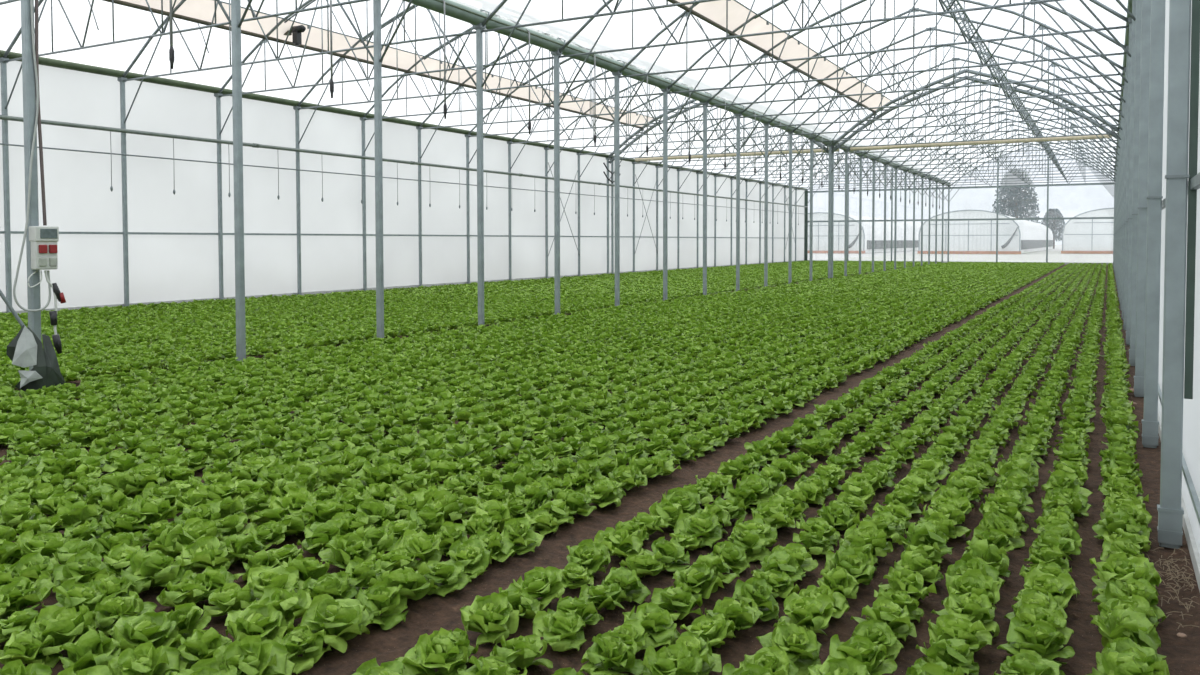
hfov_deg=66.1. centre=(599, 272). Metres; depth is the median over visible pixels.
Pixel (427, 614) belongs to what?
ground
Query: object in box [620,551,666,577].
lettuce
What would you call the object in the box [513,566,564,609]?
lettuce
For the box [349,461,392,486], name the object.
lettuce
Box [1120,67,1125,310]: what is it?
steel post
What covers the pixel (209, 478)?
lettuce
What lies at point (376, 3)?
steel post
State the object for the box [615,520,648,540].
lettuce
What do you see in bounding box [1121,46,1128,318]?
steel post
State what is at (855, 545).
lettuce
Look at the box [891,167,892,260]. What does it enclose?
steel post
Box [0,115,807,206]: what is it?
pipe
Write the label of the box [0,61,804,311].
wall
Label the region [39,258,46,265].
socket
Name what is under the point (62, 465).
lettuce
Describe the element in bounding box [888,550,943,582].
lettuce
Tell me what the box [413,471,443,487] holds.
lettuce
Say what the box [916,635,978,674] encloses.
lettuce
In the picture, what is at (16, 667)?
lettuce
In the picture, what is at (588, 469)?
lettuce
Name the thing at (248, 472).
lettuce
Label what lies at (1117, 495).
lettuce
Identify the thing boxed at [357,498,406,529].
lettuce
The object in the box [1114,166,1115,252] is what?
steel post
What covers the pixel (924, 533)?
lettuce
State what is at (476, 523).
lettuce
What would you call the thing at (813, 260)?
kerb
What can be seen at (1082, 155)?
roof truss
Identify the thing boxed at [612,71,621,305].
steel post
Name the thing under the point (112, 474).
lettuce
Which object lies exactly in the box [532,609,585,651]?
lettuce
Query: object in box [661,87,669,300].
steel post
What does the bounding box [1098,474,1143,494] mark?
lettuce
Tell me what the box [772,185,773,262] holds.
steel post
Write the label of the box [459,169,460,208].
hanging irrigation line
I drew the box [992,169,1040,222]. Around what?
tree
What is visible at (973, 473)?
lettuce
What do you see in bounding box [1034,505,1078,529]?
lettuce
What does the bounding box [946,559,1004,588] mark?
lettuce
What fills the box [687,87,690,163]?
hanging nozzle
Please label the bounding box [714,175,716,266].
steel post
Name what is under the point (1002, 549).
lettuce
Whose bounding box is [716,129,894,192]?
roof truss
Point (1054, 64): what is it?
roof truss
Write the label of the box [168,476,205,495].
lettuce
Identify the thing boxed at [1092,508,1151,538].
lettuce
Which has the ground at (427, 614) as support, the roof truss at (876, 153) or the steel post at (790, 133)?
the steel post at (790, 133)
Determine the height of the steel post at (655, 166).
5.135 m
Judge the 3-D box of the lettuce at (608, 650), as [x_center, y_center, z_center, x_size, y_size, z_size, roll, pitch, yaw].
[0.036,1.318,3.192,0.213,0.134,0.226,-1,2,-35]
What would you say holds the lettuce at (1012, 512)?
on the ground at (427, 614)
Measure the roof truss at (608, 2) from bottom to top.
3.478 m
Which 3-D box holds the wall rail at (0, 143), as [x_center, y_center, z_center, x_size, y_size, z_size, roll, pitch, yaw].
[-1.635,-3.169,36.407,0.032,0.032,68.327,1,2,29]
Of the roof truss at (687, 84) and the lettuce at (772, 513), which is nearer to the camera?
the lettuce at (772, 513)
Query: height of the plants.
0.159 m
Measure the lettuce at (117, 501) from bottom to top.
0.183 m
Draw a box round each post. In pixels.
[0,57,11,312]
[21,0,40,370]
[117,77,128,305]
[214,93,223,299]
[231,0,245,361]
[293,106,301,294]
[360,117,366,290]
[373,0,383,337]
[416,126,421,285]
[465,134,469,283]
[473,23,485,324]
[507,141,511,280]
[544,147,548,277]
[551,50,561,314]
[576,153,580,275]
[606,158,609,273]
[610,158,613,273]
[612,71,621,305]
[632,162,635,271]
[655,166,658,270]
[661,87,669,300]
[677,169,679,268]
[696,172,698,267]
[701,101,708,294]
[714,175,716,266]
[730,178,732,265]
[735,113,741,290]
[745,181,747,263]
[759,183,761,263]
[763,123,769,286]
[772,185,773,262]
[784,187,785,261]
[788,131,793,283]
[795,189,796,260]
[804,190,807,260]
[809,138,814,280]
[828,144,831,277]
[831,146,834,277]
[844,150,848,275]
[847,181,848,260]
[859,155,862,273]
[872,160,875,271]
[883,164,887,270]
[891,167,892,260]
[894,167,897,268]
[904,171,907,267]
[913,173,915,265]
[921,176,923,265]
[928,179,930,264]
[935,181,937,263]
[941,184,944,262]
[947,186,949,261]
[996,159,999,261]
[1046,157,1049,261]
[1114,160,1116,273]
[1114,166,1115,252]
[1114,194,1115,268]
[1115,143,1117,279]
[1115,149,1117,274]
[1115,154,1116,252]
[1116,129,1119,285]
[1116,138,1118,278]
[1117,111,1121,291]
[1117,121,1120,285]
[1118,99,1122,297]
[1119,85,1123,303]
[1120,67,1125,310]
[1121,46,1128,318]
[1123,18,1131,329]
[1126,0,1135,344]
[1129,0,1141,365]
[1134,0,1150,396]
[1142,0,1165,447]
[1157,0,1199,548]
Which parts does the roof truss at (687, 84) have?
king post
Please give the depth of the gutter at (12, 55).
24.02 m
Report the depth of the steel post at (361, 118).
26.94 m
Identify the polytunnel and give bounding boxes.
[808,212,923,253]
[917,209,1052,253]
[1061,207,1113,253]
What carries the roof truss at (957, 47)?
attached to the ceiling
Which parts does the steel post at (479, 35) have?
cap plate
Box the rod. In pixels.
[0,290,24,326]
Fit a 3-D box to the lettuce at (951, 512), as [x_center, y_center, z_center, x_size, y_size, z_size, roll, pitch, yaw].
[1.750,1.268,4.687,0.260,0.166,0.241,1,2,36]
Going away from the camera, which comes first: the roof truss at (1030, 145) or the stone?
the stone
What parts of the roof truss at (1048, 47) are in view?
king post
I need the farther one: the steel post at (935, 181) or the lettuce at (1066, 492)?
the steel post at (935, 181)
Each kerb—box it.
[2,260,803,313]
[813,260,1112,264]
[1158,413,1199,591]
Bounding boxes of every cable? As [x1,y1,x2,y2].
[13,0,50,311]
[28,270,41,287]
[35,0,46,225]
[44,270,65,353]
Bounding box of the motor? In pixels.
[284,25,305,45]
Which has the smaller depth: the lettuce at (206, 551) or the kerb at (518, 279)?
the lettuce at (206, 551)
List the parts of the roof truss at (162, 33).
king post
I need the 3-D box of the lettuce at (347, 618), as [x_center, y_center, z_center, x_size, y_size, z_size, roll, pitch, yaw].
[-0.972,1.300,3.448,0.280,0.147,0.259,-1,2,-31]
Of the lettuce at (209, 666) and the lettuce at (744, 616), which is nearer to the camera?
the lettuce at (209, 666)
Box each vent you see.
[88,0,652,138]
[650,0,891,123]
[867,240,918,248]
[1021,240,1052,249]
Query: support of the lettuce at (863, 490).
on the ground at (427, 614)
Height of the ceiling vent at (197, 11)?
1.081 m
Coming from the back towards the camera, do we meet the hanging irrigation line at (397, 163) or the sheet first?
the hanging irrigation line at (397, 163)
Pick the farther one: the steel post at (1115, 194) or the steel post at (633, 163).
the steel post at (1115, 194)
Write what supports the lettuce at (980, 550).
on the ground at (427, 614)
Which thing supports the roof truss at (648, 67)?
attached to the ceiling
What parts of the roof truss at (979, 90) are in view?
king post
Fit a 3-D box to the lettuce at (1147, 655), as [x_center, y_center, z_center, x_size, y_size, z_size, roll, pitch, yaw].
[1.815,1.317,3.125,0.227,0.124,0.247,3,3,39]
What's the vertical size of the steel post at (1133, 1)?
5.195 m
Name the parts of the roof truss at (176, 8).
king post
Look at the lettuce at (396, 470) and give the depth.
5.64 m
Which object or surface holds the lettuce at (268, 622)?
on the ground at (427, 614)
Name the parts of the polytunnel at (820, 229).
panel, board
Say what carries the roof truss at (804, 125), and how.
attached to the ceiling
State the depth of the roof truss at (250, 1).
11.21 m
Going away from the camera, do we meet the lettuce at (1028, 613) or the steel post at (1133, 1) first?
the lettuce at (1028, 613)
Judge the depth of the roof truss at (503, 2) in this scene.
14.83 m
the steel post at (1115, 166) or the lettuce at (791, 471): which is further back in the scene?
the steel post at (1115, 166)
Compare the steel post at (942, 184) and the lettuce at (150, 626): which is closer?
the lettuce at (150, 626)
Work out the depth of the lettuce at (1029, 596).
3.60 m
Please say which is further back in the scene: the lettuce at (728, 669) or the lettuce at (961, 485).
the lettuce at (961, 485)
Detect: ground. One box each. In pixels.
[0,264,1199,674]
[808,245,1112,262]
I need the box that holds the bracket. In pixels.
[603,163,620,183]
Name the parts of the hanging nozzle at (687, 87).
stem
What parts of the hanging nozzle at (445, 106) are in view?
stem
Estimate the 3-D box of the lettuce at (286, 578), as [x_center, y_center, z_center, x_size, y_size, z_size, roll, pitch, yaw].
[-1.362,1.306,3.801,0.253,0.166,0.274,1,2,37]
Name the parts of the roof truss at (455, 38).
king post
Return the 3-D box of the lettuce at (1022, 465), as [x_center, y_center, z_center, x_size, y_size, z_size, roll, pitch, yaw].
[2.557,1.215,5.643,0.245,0.160,0.265,-1,2,-29]
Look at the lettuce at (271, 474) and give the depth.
5.51 m
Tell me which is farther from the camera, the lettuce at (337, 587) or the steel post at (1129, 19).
the steel post at (1129, 19)
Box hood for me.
[29,226,58,240]
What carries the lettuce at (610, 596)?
on the ground at (427, 614)
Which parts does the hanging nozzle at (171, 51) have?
stem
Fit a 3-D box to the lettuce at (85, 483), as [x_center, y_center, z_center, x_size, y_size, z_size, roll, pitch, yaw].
[-2.975,1.251,5.368,0.217,0.126,0.231,0,2,12]
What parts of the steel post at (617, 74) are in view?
cap plate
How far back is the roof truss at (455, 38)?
24.48 m
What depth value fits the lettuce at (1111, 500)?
4.92 m
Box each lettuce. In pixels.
[0,461,22,472]
[0,469,15,484]
[0,475,40,494]
[0,489,9,509]
[0,489,36,514]
[0,500,46,529]
[0,525,17,545]
[0,540,25,564]
[0,563,15,585]
[0,574,55,618]
[0,594,16,616]
[0,608,38,642]
[0,630,62,667]
[0,659,51,674]
[5,552,58,583]
[8,466,45,479]
[10,515,62,541]
[13,531,70,560]
[28,603,97,657]
[29,483,67,504]
[33,472,72,491]
[36,454,76,479]
[37,491,90,518]
[42,578,116,618]
[48,501,105,532]
[52,551,115,592]
[55,534,105,564]
[57,665,111,674]
[58,629,120,673]
[63,519,103,542]
[67,464,102,490]
[70,476,101,497]
[80,484,114,505]
[89,574,131,605]
[93,591,156,636]
[94,470,129,478]
[97,531,146,557]
[98,490,133,523]
[99,510,145,535]
[101,473,143,497]
[101,543,145,575]
[108,642,188,674]
[111,609,181,651]
[117,550,184,593]
[119,495,176,530]
[125,463,170,495]
[129,462,169,473]
[139,520,180,546]
[142,482,181,505]
[148,524,195,558]
[156,577,212,606]
[158,602,210,647]
[161,466,201,485]
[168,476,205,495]
[171,657,241,674]
[172,485,213,513]
[172,536,234,572]
[174,501,222,527]
[178,627,230,669]
[180,565,235,604]
[181,518,222,541]
[196,480,245,500]
[201,471,236,485]
[203,583,256,616]
[213,496,245,517]
[213,512,256,541]
[213,635,295,674]
[224,533,266,563]
[225,464,258,481]
[225,602,293,640]
[233,479,271,496]
[233,550,279,580]
[237,488,270,518]
[241,455,285,478]
[243,564,303,609]
[249,520,286,549]
[250,505,289,528]
[251,586,311,632]
[257,463,300,494]
[266,543,303,567]
[268,478,306,498]
[269,487,316,518]
[273,624,331,673]
[279,512,314,536]
[282,556,329,581]
[288,474,322,492]
[289,461,320,486]
[297,519,347,552]
[298,594,373,652]
[301,499,353,524]
[302,571,356,608]
[313,484,335,502]
[316,464,354,486]
[318,532,383,568]
[328,488,375,513]
[331,511,373,533]
[332,478,368,495]
[340,558,385,597]
[345,456,375,478]
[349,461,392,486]
[352,658,409,674]
[353,526,398,558]
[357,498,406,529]
[357,581,407,629]
[367,482,399,502]
[368,562,436,599]
[373,547,418,571]
[381,462,411,484]
[381,519,422,538]
[389,491,424,518]
[392,474,430,495]
[393,529,443,569]
[394,628,467,674]
[405,505,445,534]
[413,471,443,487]
[417,486,444,509]
[423,490,466,522]
[423,560,470,596]
[425,460,467,481]
[431,628,478,667]
[434,521,467,553]
[438,477,471,496]
[445,539,491,578]
[450,471,483,493]
[457,494,486,519]
[457,656,526,674]
[460,592,522,644]
[462,514,499,535]
[467,531,515,561]
[471,481,511,501]
[474,465,501,484]
[476,499,512,531]
[490,634,552,668]
[492,472,532,493]
[499,583,540,618]
[500,518,543,554]
[502,493,534,518]
[512,480,552,509]
[513,462,542,481]
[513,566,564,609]
[523,458,557,481]
[524,508,558,535]
[528,498,574,525]
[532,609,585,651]
[539,475,571,498]
[547,595,603,624]
[552,667,583,674]
[556,489,596,515]
[559,562,593,588]
[562,473,588,490]
[564,539,610,576]
[569,459,608,486]
[579,583,626,610]
[579,632,644,674]
[582,481,620,507]
[593,477,625,500]
[594,527,643,557]
[601,566,650,603]
[608,465,646,489]
[608,619,653,651]
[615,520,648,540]
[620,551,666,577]
[622,602,680,647]
[629,456,663,477]
[631,512,668,534]
[643,536,689,571]
[643,642,702,674]
[649,499,682,529]
[651,583,702,620]
[661,487,700,514]
[667,631,721,674]
[670,533,701,549]
[672,563,723,598]
[674,512,722,547]
[680,613,734,647]
[683,481,714,505]
[693,554,738,583]
[695,475,724,496]
[697,504,731,532]
[705,597,762,630]
[706,472,732,493]
[707,540,749,573]
[711,496,747,520]
[716,456,748,479]
[722,663,771,674]
[723,484,760,509]
[728,518,777,546]
[728,526,771,562]
[732,577,778,620]
[735,474,774,502]
[739,646,798,674]
[747,502,795,528]
[750,466,784,493]
[751,550,805,582]
[752,569,798,597]
[756,469,786,484]
[756,619,821,674]
[761,495,805,519]
[765,458,804,477]
[772,543,817,570]
[774,592,836,634]
[775,485,808,512]
[793,481,824,504]
[793,531,833,554]
[796,517,839,545]
[798,475,832,497]
[798,585,849,617]
[807,655,869,674]
[812,468,842,489]
[814,503,859,529]
[817,463,844,480]
[817,500,859,524]
[817,565,858,605]
[824,548,874,584]
[829,634,896,674]
[835,477,874,503]
[836,492,867,514]
[839,521,892,556]
[839,541,877,570]
[848,472,881,491]
[850,596,916,640]
[850,620,902,660]
[857,515,899,542]
[861,460,895,478]
[862,465,894,486]
[862,510,904,538]
[873,502,912,527]
[874,587,923,621]
[879,568,936,599]
[883,487,921,514]
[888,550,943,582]
[894,484,923,504]
[896,521,953,556]
[898,474,935,500]
[906,542,943,563]
[906,658,963,674]
[908,468,939,491]
[911,458,950,481]
[915,662,955,674]
[916,504,971,537]
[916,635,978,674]
[921,494,971,514]
[922,515,956,539]
[927,614,991,652]
[930,485,973,513]
[931,591,999,637]
[938,476,980,501]
[941,569,999,608]
[946,472,984,494]
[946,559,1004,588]
[948,468,988,488]
[960,539,1010,576]
[961,459,997,485]
[965,527,1013,554]
[969,544,1009,559]
[977,511,1024,548]
[979,489,1034,513]
[983,501,1028,531]
[988,488,1026,507]
[993,458,1038,485]
[994,476,1033,504]
[994,649,1064,674]
[995,469,1034,493]
[997,617,1074,664]
[1004,589,1066,619]
[1013,567,1076,614]
[1015,603,1073,643]
[1019,561,1079,594]
[1024,545,1071,571]
[1029,531,1080,560]
[1031,512,1074,534]
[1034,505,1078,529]
[1040,521,1081,554]
[1041,471,1092,498]
[1041,495,1088,516]
[1044,487,1091,512]
[1048,461,1088,482]
[1049,470,1083,485]
[1087,648,1166,674]
[1089,552,1161,595]
[1090,594,1158,630]
[1091,577,1165,621]
[1091,607,1165,659]
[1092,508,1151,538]
[1094,554,1137,576]
[1096,637,1169,674]
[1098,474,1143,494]
[1099,480,1148,501]
[1099,496,1142,514]
[1100,466,1139,484]
[1100,502,1151,526]
[1100,536,1144,560]
[1102,487,1145,509]
[1103,528,1150,553]
[1109,456,1142,476]
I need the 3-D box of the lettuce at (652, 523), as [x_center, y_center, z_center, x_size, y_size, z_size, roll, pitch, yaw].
[0.237,1.276,4.683,0.210,0.113,0.187,-1,2,-22]
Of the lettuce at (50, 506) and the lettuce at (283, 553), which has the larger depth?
the lettuce at (50, 506)
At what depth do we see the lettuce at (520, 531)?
4.47 m
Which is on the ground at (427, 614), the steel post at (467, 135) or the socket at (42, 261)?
the steel post at (467, 135)
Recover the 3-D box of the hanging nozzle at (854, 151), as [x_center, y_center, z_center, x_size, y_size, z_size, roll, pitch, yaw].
[10.461,-4.236,38.120,0.160,1.930,0.053,1,2,29]
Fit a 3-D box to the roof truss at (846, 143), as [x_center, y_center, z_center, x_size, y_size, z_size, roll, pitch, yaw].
[15.473,-6.349,57.377,9.624,3.478,0.161,1,2,29]
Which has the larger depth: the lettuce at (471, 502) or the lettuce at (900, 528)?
the lettuce at (471, 502)
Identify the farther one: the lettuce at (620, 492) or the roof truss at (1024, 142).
the roof truss at (1024, 142)
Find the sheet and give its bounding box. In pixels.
[6,325,65,390]
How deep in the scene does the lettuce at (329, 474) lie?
5.55 m
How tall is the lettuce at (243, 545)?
0.153 m
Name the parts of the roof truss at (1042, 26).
king post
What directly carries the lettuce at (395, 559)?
on the ground at (427, 614)
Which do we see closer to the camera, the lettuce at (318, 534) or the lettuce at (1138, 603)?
the lettuce at (1138, 603)
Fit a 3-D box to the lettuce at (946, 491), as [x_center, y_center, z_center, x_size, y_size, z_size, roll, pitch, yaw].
[1.932,1.246,5.073,0.249,0.134,0.221,-2,3,-43]
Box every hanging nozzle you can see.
[169,0,173,68]
[330,0,333,97]
[442,0,446,118]
[526,29,530,133]
[593,54,595,145]
[645,72,647,155]
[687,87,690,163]
[723,100,725,169]
[753,111,755,174]
[779,121,780,179]
[802,130,802,183]
[853,151,854,191]
[867,153,867,195]
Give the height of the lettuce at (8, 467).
0.136 m
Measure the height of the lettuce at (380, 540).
0.181 m
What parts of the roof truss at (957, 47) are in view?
king post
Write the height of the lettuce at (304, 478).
0.154 m
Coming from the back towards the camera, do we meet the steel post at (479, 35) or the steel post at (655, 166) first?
the steel post at (655, 166)
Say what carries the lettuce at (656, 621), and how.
on the ground at (427, 614)
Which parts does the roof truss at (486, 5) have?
king post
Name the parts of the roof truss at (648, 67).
king post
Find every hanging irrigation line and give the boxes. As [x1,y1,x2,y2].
[110,131,112,191]
[173,138,175,194]
[228,144,230,196]
[277,162,279,199]
[321,169,322,201]
[397,163,398,205]
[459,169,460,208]
[594,184,594,214]
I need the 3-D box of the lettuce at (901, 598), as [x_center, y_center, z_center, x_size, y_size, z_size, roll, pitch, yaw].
[1.190,1.312,3.666,0.194,0.118,0.183,-1,2,-18]
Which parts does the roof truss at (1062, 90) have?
king post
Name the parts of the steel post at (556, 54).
cap plate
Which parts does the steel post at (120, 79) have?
cap plate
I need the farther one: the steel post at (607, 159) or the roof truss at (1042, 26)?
the steel post at (607, 159)
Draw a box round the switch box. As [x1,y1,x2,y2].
[29,226,58,269]
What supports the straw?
on the ground at (427, 614)
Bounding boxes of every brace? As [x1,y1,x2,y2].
[548,163,579,255]
[635,174,657,252]
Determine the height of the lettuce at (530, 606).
0.139 m
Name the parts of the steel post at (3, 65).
cap plate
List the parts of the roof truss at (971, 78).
king post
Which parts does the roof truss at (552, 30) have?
king post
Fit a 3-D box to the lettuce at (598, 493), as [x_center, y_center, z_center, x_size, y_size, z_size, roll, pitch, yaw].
[0.000,1.252,5.211,0.244,0.125,0.264,-1,2,-34]
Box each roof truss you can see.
[0,0,230,24]
[3,0,373,108]
[123,0,475,122]
[219,0,553,134]
[238,0,251,27]
[298,0,613,143]
[364,11,662,151]
[379,0,412,61]
[420,31,702,157]
[468,46,735,163]
[481,0,1135,86]
[510,60,764,168]
[547,74,788,173]
[559,0,1130,105]
[580,83,809,176]
[608,91,828,178]
[619,0,1127,120]
[634,100,844,183]
[658,107,859,185]
[667,0,1125,131]
[679,116,872,188]
[699,125,883,189]
[706,0,1123,141]
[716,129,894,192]
[732,131,903,195]
[740,8,1122,149]
[747,135,912,196]
[761,141,921,196]
[768,27,1120,156]
[774,143,928,199]
[785,152,935,201]
[792,45,1119,162]
[797,150,941,201]
[808,153,947,200]
[813,57,1118,167]
[831,69,1118,171]
[847,81,1117,175]
[862,90,1116,179]
[875,98,1116,182]
[886,106,1115,185]
[897,113,1115,187]
[906,118,1115,190]
[915,124,1114,192]
[923,129,1114,194]
[931,134,1114,195]
[938,142,1112,196]
[944,142,1113,198]
[950,145,1112,200]
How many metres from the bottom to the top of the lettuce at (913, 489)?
0.112 m
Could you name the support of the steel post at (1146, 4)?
on the ground at (427, 614)
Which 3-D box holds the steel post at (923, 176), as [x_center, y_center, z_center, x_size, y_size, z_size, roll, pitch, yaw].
[18.490,-2.928,52.919,0.160,5.195,0.160,1,2,29]
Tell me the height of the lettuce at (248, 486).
0.145 m
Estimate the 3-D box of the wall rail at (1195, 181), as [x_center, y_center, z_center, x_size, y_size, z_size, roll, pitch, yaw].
[15.367,-1.222,27.088,0.030,0.050,68.327,1,2,29]
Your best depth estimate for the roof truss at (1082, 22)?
19.63 m
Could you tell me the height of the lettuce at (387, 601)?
0.153 m
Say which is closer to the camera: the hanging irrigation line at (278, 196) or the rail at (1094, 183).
the hanging irrigation line at (278, 196)
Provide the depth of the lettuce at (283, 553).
4.19 m
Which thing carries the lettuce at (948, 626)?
on the ground at (427, 614)
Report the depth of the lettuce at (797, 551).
4.14 m
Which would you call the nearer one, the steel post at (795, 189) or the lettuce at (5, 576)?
the lettuce at (5, 576)
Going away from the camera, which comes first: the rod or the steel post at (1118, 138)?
the rod
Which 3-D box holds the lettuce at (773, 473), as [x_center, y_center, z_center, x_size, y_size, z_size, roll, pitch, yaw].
[0.988,1.235,5.455,0.254,0.152,0.235,1,2,30]
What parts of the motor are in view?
motor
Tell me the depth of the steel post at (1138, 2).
11.02 m
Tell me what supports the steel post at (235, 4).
on the ground at (427, 614)
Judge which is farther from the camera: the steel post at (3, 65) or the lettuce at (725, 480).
the steel post at (3, 65)
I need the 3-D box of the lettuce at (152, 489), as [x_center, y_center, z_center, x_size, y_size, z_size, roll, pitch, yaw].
[-2.436,1.247,5.129,0.225,0.164,0.258,0,2,5]
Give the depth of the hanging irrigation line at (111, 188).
19.95 m
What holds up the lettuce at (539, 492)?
on the ground at (427, 614)
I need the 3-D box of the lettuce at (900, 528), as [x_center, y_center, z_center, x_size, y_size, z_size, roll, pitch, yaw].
[1.449,1.279,4.691,0.196,0.123,0.197,-2,3,-41]
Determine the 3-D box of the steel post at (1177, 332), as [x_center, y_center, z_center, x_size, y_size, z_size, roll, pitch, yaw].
[2.816,-1.244,4.455,0.142,5.195,0.120,1,2,29]
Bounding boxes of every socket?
[39,245,46,252]
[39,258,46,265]
[49,245,57,252]
[49,258,56,265]
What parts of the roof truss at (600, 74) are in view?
king post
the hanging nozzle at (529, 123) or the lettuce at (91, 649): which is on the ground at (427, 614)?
the lettuce at (91, 649)
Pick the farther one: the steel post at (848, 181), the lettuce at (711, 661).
the steel post at (848, 181)
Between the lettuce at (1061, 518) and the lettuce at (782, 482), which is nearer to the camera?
the lettuce at (1061, 518)
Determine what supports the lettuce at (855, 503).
on the ground at (427, 614)
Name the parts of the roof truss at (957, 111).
king post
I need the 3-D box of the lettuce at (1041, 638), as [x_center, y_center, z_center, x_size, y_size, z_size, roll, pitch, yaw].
[1.558,1.314,3.288,0.236,0.127,0.217,-1,2,-25]
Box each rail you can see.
[0,143,802,213]
[0,231,768,237]
[808,183,1113,192]
[808,217,1113,221]
[1158,383,1199,524]
[1162,172,1199,209]
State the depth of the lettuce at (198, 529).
4.47 m
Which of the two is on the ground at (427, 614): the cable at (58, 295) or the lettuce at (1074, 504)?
the lettuce at (1074, 504)
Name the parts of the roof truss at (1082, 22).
king post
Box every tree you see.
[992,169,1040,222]
[1041,208,1065,248]
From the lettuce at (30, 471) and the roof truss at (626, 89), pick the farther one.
the roof truss at (626, 89)
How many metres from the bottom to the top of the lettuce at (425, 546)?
0.146 m
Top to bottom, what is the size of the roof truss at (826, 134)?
3.478 m
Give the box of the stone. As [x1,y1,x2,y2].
[1177,633,1186,637]
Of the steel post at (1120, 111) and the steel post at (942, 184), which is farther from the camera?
the steel post at (942, 184)
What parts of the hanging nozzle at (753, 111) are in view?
stem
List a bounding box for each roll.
[635,149,838,162]
[850,135,1111,152]
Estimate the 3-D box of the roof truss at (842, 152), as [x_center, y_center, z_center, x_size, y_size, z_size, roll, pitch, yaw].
[16.681,-6.426,59.565,9.624,3.478,0.161,1,2,29]
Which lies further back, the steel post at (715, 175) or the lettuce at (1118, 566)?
the steel post at (715, 175)
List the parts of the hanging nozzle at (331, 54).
stem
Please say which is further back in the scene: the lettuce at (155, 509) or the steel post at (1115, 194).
the steel post at (1115, 194)
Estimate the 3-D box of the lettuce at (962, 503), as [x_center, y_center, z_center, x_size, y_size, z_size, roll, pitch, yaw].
[1.849,1.258,4.915,0.248,0.118,0.230,0,2,-6]
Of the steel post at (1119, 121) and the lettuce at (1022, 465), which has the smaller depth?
the lettuce at (1022, 465)
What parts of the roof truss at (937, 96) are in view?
king post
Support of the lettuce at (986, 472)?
on the ground at (427, 614)
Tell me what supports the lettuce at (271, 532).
on the ground at (427, 614)
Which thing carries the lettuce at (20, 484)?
on the ground at (427, 614)
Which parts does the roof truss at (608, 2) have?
king post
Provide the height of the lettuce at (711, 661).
0.128 m
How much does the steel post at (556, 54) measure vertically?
5.195 m
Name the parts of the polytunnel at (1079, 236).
board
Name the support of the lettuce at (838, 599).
on the ground at (427, 614)
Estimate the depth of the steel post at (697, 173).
48.82 m
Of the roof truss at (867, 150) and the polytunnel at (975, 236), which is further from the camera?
the polytunnel at (975, 236)
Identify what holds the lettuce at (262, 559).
on the ground at (427, 614)
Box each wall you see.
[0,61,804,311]
[1158,0,1199,554]
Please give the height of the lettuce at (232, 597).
0.116 m
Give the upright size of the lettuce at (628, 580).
0.122 m
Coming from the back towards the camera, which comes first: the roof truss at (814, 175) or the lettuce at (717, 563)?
the roof truss at (814, 175)
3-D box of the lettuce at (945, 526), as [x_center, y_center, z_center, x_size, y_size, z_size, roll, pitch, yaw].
[1.667,1.272,4.570,0.200,0.121,0.198,1,2,35]
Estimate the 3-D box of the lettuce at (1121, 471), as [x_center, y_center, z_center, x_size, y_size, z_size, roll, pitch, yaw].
[3.143,1.227,5.590,0.212,0.129,0.242,0,2,7]
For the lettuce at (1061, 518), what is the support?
on the ground at (427, 614)
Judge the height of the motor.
0.630 m
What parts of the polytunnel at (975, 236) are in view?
board, panel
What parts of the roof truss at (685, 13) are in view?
king post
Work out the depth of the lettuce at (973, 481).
5.41 m
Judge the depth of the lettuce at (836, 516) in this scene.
4.73 m
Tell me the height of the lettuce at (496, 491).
0.151 m
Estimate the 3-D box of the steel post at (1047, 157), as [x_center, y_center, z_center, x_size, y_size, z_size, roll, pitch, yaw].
[28.528,-3.966,58.745,0.160,6.835,0.160,1,2,29]
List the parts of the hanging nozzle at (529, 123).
stem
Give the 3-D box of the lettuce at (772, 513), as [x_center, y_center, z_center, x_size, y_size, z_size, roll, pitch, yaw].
[0.887,1.256,4.744,0.237,0.146,0.268,1,2,37]
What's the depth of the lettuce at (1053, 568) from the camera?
3.94 m
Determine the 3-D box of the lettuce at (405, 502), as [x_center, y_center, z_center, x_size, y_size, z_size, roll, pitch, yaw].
[-1.056,1.255,4.944,0.264,0.140,0.257,1,2,31]
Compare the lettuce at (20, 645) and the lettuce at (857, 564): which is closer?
the lettuce at (20, 645)
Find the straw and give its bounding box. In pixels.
[1148,538,1199,628]
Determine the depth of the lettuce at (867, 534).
4.32 m
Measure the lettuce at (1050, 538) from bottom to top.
0.118 m
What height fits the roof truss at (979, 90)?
3.478 m
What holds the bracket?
attached to the steel post at (612, 164)
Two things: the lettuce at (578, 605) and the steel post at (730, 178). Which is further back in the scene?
the steel post at (730, 178)
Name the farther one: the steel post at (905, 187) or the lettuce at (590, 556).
the steel post at (905, 187)
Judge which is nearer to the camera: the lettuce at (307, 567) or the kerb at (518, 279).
the lettuce at (307, 567)
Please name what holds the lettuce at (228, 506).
on the ground at (427, 614)
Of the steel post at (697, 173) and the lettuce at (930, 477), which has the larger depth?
the steel post at (697, 173)
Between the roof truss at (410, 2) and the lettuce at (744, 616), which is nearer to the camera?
the lettuce at (744, 616)
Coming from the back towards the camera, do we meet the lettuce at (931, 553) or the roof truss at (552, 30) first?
the roof truss at (552, 30)
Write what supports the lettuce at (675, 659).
on the ground at (427, 614)
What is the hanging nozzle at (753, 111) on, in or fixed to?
hanging from the gutter at (453, 9)
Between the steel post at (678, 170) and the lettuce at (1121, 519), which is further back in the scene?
the steel post at (678, 170)
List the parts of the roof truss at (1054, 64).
king post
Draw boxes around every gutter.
[0,50,806,188]
[403,0,950,184]
[1114,0,1131,179]
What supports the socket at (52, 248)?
attached to the switch box
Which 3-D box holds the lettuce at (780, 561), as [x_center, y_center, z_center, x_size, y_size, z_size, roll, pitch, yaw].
[0.796,1.299,4.056,0.236,0.133,0.218,1,2,31]
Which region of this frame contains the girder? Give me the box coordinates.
[941,0,1053,153]
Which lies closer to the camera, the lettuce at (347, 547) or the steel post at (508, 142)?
the lettuce at (347, 547)

